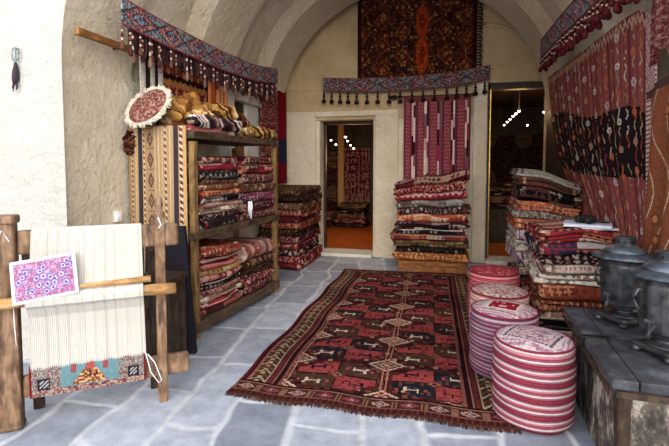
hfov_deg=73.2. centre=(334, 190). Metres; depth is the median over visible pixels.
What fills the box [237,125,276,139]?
rolled rug
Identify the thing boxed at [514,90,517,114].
ceiling spotlight
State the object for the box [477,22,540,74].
trim
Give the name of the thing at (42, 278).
floral picture
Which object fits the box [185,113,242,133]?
rolled rug
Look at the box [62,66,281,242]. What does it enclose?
wall
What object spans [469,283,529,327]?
pouf
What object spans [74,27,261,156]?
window
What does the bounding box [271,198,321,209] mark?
rug
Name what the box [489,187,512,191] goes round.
rug
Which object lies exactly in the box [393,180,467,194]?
rug
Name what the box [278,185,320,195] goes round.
rug
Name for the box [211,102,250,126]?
draped kilim
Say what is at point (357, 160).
rug
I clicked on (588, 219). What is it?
camera
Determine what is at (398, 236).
rug
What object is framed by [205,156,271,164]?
rug
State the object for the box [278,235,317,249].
rug
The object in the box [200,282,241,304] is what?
rug
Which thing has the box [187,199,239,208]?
rug
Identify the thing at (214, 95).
hanging kilim
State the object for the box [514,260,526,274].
rug
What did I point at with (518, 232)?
rug
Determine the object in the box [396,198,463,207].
rug
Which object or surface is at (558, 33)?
band
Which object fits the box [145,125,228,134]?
rug
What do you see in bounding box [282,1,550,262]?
wall
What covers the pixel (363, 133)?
wall
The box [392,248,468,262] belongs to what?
rug
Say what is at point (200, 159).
rug
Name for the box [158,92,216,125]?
crumpled kilim
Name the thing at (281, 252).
rug
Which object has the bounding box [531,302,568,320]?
rug
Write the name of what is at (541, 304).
rug
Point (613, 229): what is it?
magazine
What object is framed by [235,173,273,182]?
rug
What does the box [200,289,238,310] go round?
rug
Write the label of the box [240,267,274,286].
rug
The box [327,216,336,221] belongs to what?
rug
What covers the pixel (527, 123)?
ceiling spotlight
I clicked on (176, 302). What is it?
wooden crate
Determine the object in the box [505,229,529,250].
rug
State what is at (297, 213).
rug
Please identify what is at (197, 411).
floor
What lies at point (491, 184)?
rug
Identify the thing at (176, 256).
panel
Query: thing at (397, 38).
carpet
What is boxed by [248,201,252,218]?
price tag
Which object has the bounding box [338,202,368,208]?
rug
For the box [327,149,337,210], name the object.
rug
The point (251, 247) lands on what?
rug
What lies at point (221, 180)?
rug
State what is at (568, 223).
open book
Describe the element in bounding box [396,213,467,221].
rug
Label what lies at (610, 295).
tap
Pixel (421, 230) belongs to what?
rug
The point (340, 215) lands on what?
rug
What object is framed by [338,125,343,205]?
trim
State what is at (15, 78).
hanging ornament
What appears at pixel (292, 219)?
rug
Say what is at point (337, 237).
floor
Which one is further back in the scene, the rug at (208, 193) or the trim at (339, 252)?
the trim at (339, 252)
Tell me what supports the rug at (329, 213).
on the rug at (329, 219)
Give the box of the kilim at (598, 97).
[548,9,656,247]
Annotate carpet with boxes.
[225,269,521,433]
[357,0,482,77]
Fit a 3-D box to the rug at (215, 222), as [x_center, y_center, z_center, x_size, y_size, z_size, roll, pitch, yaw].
[-1.135,0.254,3.850,0.468,0.063,0.588,1,3,19]
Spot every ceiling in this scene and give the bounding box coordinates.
[62,0,666,115]
[491,89,543,107]
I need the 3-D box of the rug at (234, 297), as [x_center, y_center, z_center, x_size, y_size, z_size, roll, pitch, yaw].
[-1.152,0.961,3.893,0.470,0.056,0.571,1,4,20]
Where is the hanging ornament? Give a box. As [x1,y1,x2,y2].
[11,47,19,91]
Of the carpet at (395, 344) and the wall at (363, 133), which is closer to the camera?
the carpet at (395, 344)
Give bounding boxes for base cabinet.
[488,208,508,242]
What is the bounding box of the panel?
[145,226,196,353]
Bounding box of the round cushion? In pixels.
[124,84,171,128]
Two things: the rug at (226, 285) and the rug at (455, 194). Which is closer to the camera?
the rug at (226, 285)
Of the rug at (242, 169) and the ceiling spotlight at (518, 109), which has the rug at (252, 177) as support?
the rug at (242, 169)
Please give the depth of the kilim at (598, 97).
3.29 m
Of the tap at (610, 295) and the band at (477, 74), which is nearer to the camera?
the tap at (610, 295)
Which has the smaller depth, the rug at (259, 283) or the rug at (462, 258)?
the rug at (259, 283)
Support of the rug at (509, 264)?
on the rug
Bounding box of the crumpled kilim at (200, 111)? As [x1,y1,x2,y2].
[185,109,214,117]
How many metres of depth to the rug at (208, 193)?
3.69 m
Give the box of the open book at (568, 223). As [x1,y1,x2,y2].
[563,220,612,228]
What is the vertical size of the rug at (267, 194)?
0.092 m
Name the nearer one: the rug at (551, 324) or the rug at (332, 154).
the rug at (551, 324)
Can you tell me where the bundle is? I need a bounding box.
[122,130,135,154]
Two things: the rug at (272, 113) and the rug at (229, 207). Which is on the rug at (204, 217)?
the rug at (229, 207)
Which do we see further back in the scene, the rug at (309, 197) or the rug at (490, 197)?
the rug at (490, 197)
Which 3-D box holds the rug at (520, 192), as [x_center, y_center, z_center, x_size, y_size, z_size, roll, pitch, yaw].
[2.030,0.039,4.362,0.553,0.209,0.714,1,3,14]
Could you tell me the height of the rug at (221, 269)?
0.068 m
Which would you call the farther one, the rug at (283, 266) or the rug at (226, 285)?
the rug at (283, 266)
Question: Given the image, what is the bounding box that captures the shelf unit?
[186,131,279,339]
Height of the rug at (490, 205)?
0.068 m
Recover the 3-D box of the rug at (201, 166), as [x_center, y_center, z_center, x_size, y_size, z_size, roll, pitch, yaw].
[-1.162,-0.204,3.816,0.480,0.058,0.582,1,3,19]
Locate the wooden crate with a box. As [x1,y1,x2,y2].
[143,270,187,355]
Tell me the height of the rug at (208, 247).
0.128 m
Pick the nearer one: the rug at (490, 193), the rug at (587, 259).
the rug at (587, 259)
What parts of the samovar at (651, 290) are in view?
handle, foot plate, lid, stem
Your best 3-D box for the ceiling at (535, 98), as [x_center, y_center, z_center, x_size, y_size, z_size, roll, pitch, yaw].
[3.322,-1.716,8.044,2.800,0.001,3.800,1,3,14]
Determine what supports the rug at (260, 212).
on the shelf unit
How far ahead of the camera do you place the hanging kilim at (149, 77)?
3.60 m
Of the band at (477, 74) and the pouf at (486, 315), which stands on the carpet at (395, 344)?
the pouf at (486, 315)
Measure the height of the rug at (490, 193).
0.068 m
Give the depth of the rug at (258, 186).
4.30 m
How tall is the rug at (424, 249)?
0.074 m
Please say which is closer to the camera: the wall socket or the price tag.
the wall socket
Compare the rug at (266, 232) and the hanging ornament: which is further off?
the rug at (266, 232)
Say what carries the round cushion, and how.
on the shelf unit
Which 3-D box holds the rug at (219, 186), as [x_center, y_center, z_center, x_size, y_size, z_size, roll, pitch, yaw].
[-1.153,-0.040,3.829,0.471,0.047,0.594,1,3,19]
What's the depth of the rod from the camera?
6.25 m
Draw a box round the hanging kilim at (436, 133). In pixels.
[403,94,470,179]
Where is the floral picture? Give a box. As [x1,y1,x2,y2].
[9,251,78,305]
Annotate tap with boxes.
[603,291,614,308]
[644,318,657,339]
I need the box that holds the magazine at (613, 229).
[579,227,618,230]
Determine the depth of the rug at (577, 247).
3.21 m
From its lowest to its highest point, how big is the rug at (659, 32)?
0.480 m
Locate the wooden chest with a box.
[563,306,668,445]
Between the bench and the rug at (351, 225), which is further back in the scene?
the rug at (351, 225)
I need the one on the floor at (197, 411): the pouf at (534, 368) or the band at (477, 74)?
the pouf at (534, 368)
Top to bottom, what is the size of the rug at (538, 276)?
0.085 m
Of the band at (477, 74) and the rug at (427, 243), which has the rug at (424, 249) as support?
the rug at (427, 243)
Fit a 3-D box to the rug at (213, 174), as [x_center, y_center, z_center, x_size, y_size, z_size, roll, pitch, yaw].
[-1.127,-0.140,3.806,0.459,0.066,0.574,1,3,19]
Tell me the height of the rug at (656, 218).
1.300 m
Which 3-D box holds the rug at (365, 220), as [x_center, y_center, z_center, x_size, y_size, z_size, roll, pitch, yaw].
[0.391,0.615,9.677,0.680,0.097,0.588,1,3,14]
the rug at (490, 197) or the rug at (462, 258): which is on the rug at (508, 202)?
the rug at (490, 197)
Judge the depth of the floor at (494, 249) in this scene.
7.04 m
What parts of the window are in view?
wooden rail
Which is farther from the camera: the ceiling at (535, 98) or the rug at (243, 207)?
the ceiling at (535, 98)
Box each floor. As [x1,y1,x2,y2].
[0,256,594,445]
[327,224,372,249]
[488,243,509,255]
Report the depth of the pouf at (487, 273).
3.73 m
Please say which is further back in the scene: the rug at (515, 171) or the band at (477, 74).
the band at (477, 74)
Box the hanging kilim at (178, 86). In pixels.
[163,65,207,102]
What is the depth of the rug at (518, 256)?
4.23 m
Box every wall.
[0,0,66,358]
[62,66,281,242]
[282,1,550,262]
[327,124,372,223]
[490,107,543,135]
[612,53,668,311]
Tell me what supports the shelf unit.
on the floor at (197, 411)
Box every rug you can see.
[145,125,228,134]
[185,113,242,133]
[187,157,236,162]
[187,163,236,170]
[187,170,237,178]
[187,178,237,184]
[187,182,238,190]
[187,188,240,196]
[187,194,241,203]
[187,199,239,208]
[188,204,236,214]
[188,209,239,221]
[188,214,240,229]
[188,238,240,258]
[189,251,237,265]
[190,261,240,276]
[199,255,237,270]
[200,265,241,283]
[200,271,239,290]
[200,277,239,298]
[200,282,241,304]
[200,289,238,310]
[200,293,240,317]
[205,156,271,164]
[224,237,274,262]
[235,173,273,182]
[235,190,273,202]
[236,165,272,173]
[236,182,275,192]
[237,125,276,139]
[237,199,274,211]
[237,260,273,278]
[237,275,271,295]
[238,252,275,270]
[239,207,274,219]
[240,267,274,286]
[259,221,319,236]
[259,227,320,243]
[260,90,286,183]
[260,215,320,229]
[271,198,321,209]
[271,211,319,222]
[271,240,318,256]
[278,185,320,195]
[278,192,321,202]
[278,204,321,216]
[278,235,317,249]
[278,244,322,263]
[278,253,320,270]
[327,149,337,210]
[327,211,337,216]
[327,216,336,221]
[327,222,336,226]
[335,216,369,223]
[336,207,368,213]
[336,223,367,227]
[337,212,367,217]
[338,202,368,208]
[344,148,369,222]
[390,228,465,241]
[392,236,469,248]
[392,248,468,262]
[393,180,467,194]
[394,169,470,187]
[394,219,469,228]
[395,190,467,200]
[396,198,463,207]
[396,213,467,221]
[396,227,466,234]
[396,246,464,253]
[397,204,470,213]
[489,182,512,187]
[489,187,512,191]
[489,192,511,195]
[489,196,510,199]
[489,200,511,204]
[489,204,507,207]
[490,135,543,182]
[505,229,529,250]
[505,240,527,262]
[506,205,574,219]
[506,211,548,227]
[507,222,524,239]
[507,262,528,285]
[510,168,580,189]
[510,196,580,216]
[511,175,579,196]
[512,183,581,208]
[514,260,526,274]
[520,278,611,310]
[524,219,619,244]
[524,231,609,255]
[524,258,599,286]
[526,249,598,275]
[526,268,602,301]
[529,299,571,330]
[530,246,600,265]
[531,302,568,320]
[556,330,571,337]
[642,75,668,254]
[649,0,668,66]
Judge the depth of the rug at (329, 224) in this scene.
9.62 m
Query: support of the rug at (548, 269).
on the rug at (538, 276)
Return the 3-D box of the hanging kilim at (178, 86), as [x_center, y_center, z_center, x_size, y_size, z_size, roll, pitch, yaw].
[-1.360,-0.821,4.159,0.030,0.620,0.702,1,3,14]
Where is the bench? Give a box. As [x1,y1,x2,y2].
[398,259,466,273]
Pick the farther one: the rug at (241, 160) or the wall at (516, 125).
the wall at (516, 125)
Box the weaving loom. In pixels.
[0,196,188,433]
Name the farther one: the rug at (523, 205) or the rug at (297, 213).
the rug at (297, 213)
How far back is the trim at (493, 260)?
6.14 m
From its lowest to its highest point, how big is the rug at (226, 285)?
0.062 m
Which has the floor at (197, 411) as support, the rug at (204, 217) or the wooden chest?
the wooden chest
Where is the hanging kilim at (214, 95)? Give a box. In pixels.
[208,78,227,104]
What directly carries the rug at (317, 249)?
on the rug at (283, 266)
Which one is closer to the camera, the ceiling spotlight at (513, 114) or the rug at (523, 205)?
the rug at (523, 205)
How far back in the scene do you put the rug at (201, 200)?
3.71 m
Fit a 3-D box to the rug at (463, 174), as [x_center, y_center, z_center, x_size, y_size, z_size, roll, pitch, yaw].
[1.267,-0.161,5.857,0.940,0.248,0.622,1,3,14]
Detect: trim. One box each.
[320,248,372,257]
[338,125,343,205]
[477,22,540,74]
[485,255,513,264]
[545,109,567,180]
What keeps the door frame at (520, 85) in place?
in the wall at (332, 51)
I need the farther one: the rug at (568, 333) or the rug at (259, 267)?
the rug at (259, 267)
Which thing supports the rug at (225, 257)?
on the rug at (214, 265)
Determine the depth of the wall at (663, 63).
2.75 m
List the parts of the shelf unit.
post, post, post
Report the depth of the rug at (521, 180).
4.09 m
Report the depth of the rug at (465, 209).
5.63 m
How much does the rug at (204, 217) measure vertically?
0.047 m
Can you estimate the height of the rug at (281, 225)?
0.085 m
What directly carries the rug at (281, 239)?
on the rug at (294, 246)
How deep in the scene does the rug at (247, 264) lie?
4.37 m
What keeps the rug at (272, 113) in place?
hanging from the window
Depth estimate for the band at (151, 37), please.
3.94 m
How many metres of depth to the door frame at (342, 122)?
6.95 m
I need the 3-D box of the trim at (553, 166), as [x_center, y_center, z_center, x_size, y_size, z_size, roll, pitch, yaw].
[2.650,0.011,5.364,0.025,2.060,1.290,1,3,14]
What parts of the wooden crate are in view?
lid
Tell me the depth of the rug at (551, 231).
3.23 m
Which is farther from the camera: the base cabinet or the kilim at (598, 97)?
the base cabinet
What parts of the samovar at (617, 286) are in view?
handle, foot plate, stem, lid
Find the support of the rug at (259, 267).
on the rug at (266, 272)
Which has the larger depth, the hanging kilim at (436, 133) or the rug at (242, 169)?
the hanging kilim at (436, 133)
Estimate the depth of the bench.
5.66 m
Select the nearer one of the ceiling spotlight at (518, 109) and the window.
the window
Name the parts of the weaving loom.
post, cord, post, heddle rod, rail, post, cord, post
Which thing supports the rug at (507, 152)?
attached to the wall at (516, 125)
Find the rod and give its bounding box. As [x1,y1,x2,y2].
[390,93,472,99]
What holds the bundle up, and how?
hanging from the shelf unit
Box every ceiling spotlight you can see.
[511,93,514,116]
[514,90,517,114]
[517,90,520,111]
[525,101,528,125]
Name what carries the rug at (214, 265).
on the rug at (221, 269)
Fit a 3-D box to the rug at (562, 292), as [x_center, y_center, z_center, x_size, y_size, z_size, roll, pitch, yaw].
[1.810,0.719,3.504,0.507,0.121,0.681,1,3,14]
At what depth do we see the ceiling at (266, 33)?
4.62 m
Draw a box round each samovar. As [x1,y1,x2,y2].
[591,235,655,328]
[627,249,668,363]
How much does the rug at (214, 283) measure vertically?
0.071 m
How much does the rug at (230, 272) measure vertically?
0.070 m
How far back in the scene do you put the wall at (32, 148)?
3.01 m
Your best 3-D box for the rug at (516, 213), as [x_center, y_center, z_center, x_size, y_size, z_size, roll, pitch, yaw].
[1.997,0.220,4.378,0.593,0.111,0.713,1,3,14]
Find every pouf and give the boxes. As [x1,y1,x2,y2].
[467,264,519,316]
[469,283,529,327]
[469,299,538,379]
[492,324,576,434]
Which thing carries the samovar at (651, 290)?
on the wooden chest
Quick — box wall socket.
[114,211,121,221]
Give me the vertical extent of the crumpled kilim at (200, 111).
0.110 m
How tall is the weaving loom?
1.175 m
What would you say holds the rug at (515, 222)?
on the rug at (518, 232)
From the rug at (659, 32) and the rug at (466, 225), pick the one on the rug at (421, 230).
the rug at (466, 225)
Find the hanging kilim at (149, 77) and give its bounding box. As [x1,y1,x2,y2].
[139,56,162,125]
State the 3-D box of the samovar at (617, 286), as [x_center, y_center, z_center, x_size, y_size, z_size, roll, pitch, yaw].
[1.557,0.474,2.420,0.318,0.471,0.311,1,3,14]
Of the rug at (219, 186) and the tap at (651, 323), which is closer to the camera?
the tap at (651, 323)
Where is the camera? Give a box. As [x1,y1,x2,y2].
[575,215,609,223]
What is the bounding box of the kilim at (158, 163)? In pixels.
[128,126,187,272]
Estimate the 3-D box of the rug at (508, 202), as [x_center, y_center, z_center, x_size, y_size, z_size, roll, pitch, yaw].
[2.793,0.178,7.786,0.519,0.068,0.546,1,3,14]
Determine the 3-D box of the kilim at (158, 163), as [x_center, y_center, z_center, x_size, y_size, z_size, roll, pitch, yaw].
[-1.367,0.312,3.499,0.532,1.615,0.032,1,3,19]
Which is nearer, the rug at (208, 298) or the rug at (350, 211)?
the rug at (208, 298)
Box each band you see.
[120,0,277,100]
[321,65,489,104]
[538,0,640,71]
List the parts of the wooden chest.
lid, corner trim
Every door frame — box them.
[324,121,372,248]
[485,81,543,257]

